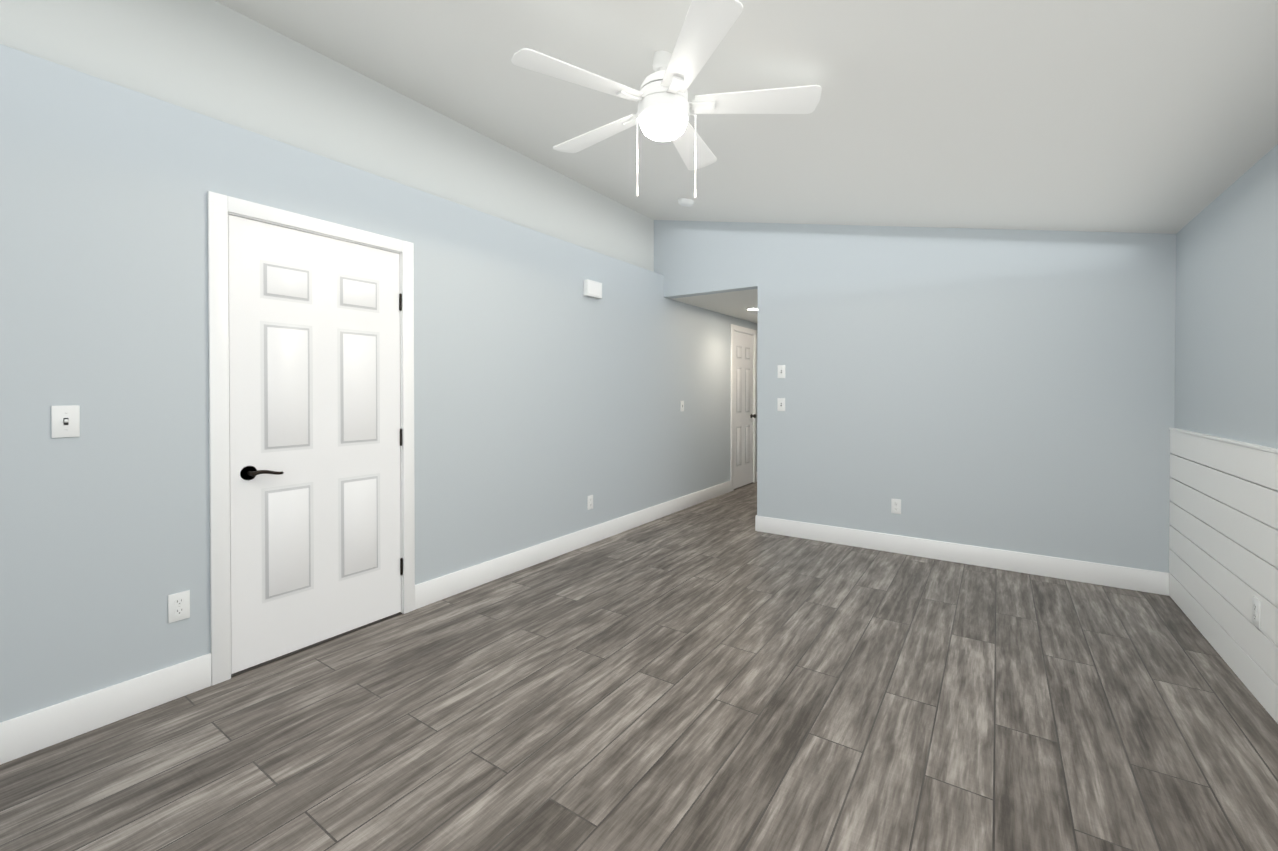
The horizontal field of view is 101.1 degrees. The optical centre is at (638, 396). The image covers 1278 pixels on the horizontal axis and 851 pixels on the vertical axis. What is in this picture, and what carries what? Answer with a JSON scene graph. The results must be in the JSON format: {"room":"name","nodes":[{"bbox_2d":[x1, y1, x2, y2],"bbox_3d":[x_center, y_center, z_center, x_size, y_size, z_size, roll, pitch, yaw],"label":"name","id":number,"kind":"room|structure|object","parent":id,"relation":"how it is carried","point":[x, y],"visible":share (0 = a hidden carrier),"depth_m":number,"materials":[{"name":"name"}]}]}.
{"room":"empty living room","nodes":[
{"label":"empty living room","id":0,"kind":"room"},
{"bbox_2d":[0,0,757,722],"bbox_3d":[-0.709,-0.299,4.128,0.240,3.050,8.940,0,1,34],"label":"wall","id":1,"kind":"structure","parent":0,"point":[548,396],"depth_m":2.30,"materials":[{"name":"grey paint"}]},
{"bbox_2d":[51,405,79,437],"bbox_3d":[-2.073,0.090,1.902,0.019,0.115,0.070,0,1,34],"label":"light switch","id":2,"kind":"object","parent":1,"relation":"attached to","point":[65,421],"visible":1,"depth_m":1.90,"materials":[{"name":"white plastic"}]},
{"bbox_2d":[168,590,189,622],"bbox_3d":[-1.900,0.868,2.172,0.008,0.115,0.070,0,1,34],"label":"electrical outlet","id":3,"kind":"object","parent":1,"relation":"attached to","point":[178,606],"visible":1,"depth_m":2.17,"materials":[{"name":"white plastic"}]},
{"bbox_2d":[207,191,414,685],"bbox_3d":[-1.619,0.180,2.677,0.136,2.118,0.952,0,1,34],"label":"door frame","id":4,"kind":"structure","parent":1,"relation":"attached to","point":[220,207],"depth_m":2.30,"materials":[{"name":"white wood"}]},
{"bbox_2d":[228,214,402,673],"bbox_3d":[-1.571,0.212,2.649,0.102,2.030,0.808,0,1,34],"label":"door","id":5,"kind":"structure","parent":1,"relation":"in","point":[315,431],"depth_m":2.59,"materials":[{"name":"white wood"}]},
{"bbox_2d":[0,472,756,764],"bbox_3d":[-0.604,1.157,4.069,0.013,0.140,8.700,0,1,34],"label":"baseboard","id":6,"kind":"structure","parent":1,"relation":"attached to","point":[29,733],"depth_m":2.16,"materials":[{"name":"white wood"}]},
{"bbox_2d":[587,495,592,509],"bbox_3d":[-0.404,0.879,4.366,0.008,0.115,0.070,0,1,34],"label":"electrical outlet","id":7,"kind":"object","parent":1,"relation":"attached to","point":[589,502],"visible":1,"depth_m":4.36,"materials":[{"name":"white plastic"}]},
{"bbox_2d":[583,279,601,298],"bbox_3d":[-0.380,-0.886,4.347,0.050,0.130,0.190,0,1,34],"label":"door chime","id":8,"kind":"object","parent":1,"relation":"attached to","point":[592,289],"visible":1,"depth_m":4.31,"materials":[{"name":"white plastic"}]},
{"bbox_2d":[680,401,683,411],"bbox_3d":[0.469,0.103,5.628,0.019,0.115,0.070,0,1,34],"label":"hall light switch","id":9,"kind":"object","parent":1,"relation":"attached to","point":[681,406],"visible":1,"depth_m":5.62,"materials":[{"name":"white plastic"}]},
{"bbox_2d":[730,324,756,491],"bbox_3d":[1.348,0.142,7.026,0.136,2.118,0.832,0,1,34],"label":"door frame","id":10,"kind":"structure","parent":1,"relation":"attached to","point":[736,328],"depth_m":6.81,"materials":[{"name":"white wood"}]},
{"bbox_2d":[734,331,755,488],"bbox_3d":[1.400,0.174,6.991,0.115,2.030,0.680,0,1,34],"label":"hall door","id":11,"kind":"structure","parent":1,"relation":"in","point":[743,409],"depth_m":7.00,"materials":[{"name":"white wood"}]},
{"bbox_2d":[0,482,1277,850],"bbox_3d":[0.867,1.285,3.067,4.055,0.100,8.940,0,1,34],"label":"floor","id":12,"kind":"structure","parent":0,"point":[718,674],"depth_m":1.98,"materials":[{"name":"grey wood"}]},
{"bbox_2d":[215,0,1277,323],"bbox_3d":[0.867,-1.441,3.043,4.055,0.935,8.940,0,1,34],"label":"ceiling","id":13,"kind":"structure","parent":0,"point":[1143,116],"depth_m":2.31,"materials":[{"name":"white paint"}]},
{"bbox_2d":[511,0,821,197],"bbox_3d":[0.085,-1.130,2.211,1.203,0.607,1.220,0,1,34],"label":"ceiling fan","id":14,"kind":"object","parent":13,"relation":"hanging from","point":[662,114],"visible":1,"depth_m":2.10,"materials":[{"name":"white metal"}]},
{"bbox_2d":[678,198,693,206],"bbox_3d":[0.395,-1.628,4.404,0.136,0.063,0.136,0,1,34],"label":"smoke detector","id":15,"kind":"object","parent":13,"relation":"attached to","point":[686,202],"visible":1,"depth_m":4.36,"materials":[{"name":"white plastic"}]},
{"bbox_2d":[746,307,757,310],"bbox_3d":[1.325,-1.004,6.039,0.190,0.017,0.190,0,1,34],"label":"recessed light","id":16,"kind":"object","parent":13,"relation":"in","point":[753,308],"visible":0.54,"depth_m":6.00,"materials":[{"name":"white plastic"}]},
{"bbox_2d":[654,220,1175,572],"bbox_3d":[1.810,-0.296,4.329,3.935,3.040,0.120,0,1,34],"label":"wall","id":17,"kind":"structure","parent":0,"point":[1008,389],"depth_m":3.87,"materials":[{"name":"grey paint"}]},
{"bbox_2d":[777,398,784,410],"bbox_3d":[1.251,0.072,4.630,0.070,0.115,0.019,0,1,34],"label":"light switch","id":18,"kind":"object","parent":17,"relation":"attached to","point":[780,404],"visible":1,"depth_m":4.63,"materials":[{"name":"white plastic"}]},
{"bbox_2d":[777,365,784,377],"bbox_3d":[1.251,-0.218,4.628,0.070,0.115,0.019,0,1,34],"label":"light switch","id":19,"kind":"object","parent":17,"relation":"attached to","point":[781,371],"visible":1,"depth_m":4.63,"materials":[{"name":"white plastic"}]},
{"bbox_2d":[891,499,900,513],"bbox_3d":[2.016,0.861,4.122,0.070,0.115,0.008,0,1,34],"label":"electrical outlet","id":20,"kind":"object","parent":17,"relation":"attached to","point":[895,506],"visible":1,"depth_m":4.12,"materials":[{"name":"white plastic"}]},
{"bbox_2d":[755,515,1168,595],"bbox_3d":[2.180,1.157,4.011,2.672,0.140,0.016,0,1,34],"label":"baseboard","id":21,"kind":"structure","parent":17,"relation":"attached to","point":[1148,581],"depth_m":3.79,"materials":[{"name":"white wood"}]},
{"bbox_2d":[1169,144,1277,723],"bbox_3d":[1.687,0.128,0.788,0.144,2.254,6.116,0,1,34],"label":"wall","id":22,"kind":"structure","parent":0,"point":[1226,349],"depth_m":2.43,"materials":[{"name":"grey paint"}]},
{"bbox_2d":[1252,596,1260,629],"bbox_3d":[2.524,0.883,2.150,0.008,0.115,0.070,0,1,34],"label":"electrical outlet","id":23,"kind":"object","parent":22,"relation":"attached to","point":[1256,612],"visible":1,"depth_m":2.14,"materials":[{"name":"white plastic"}]}
]}

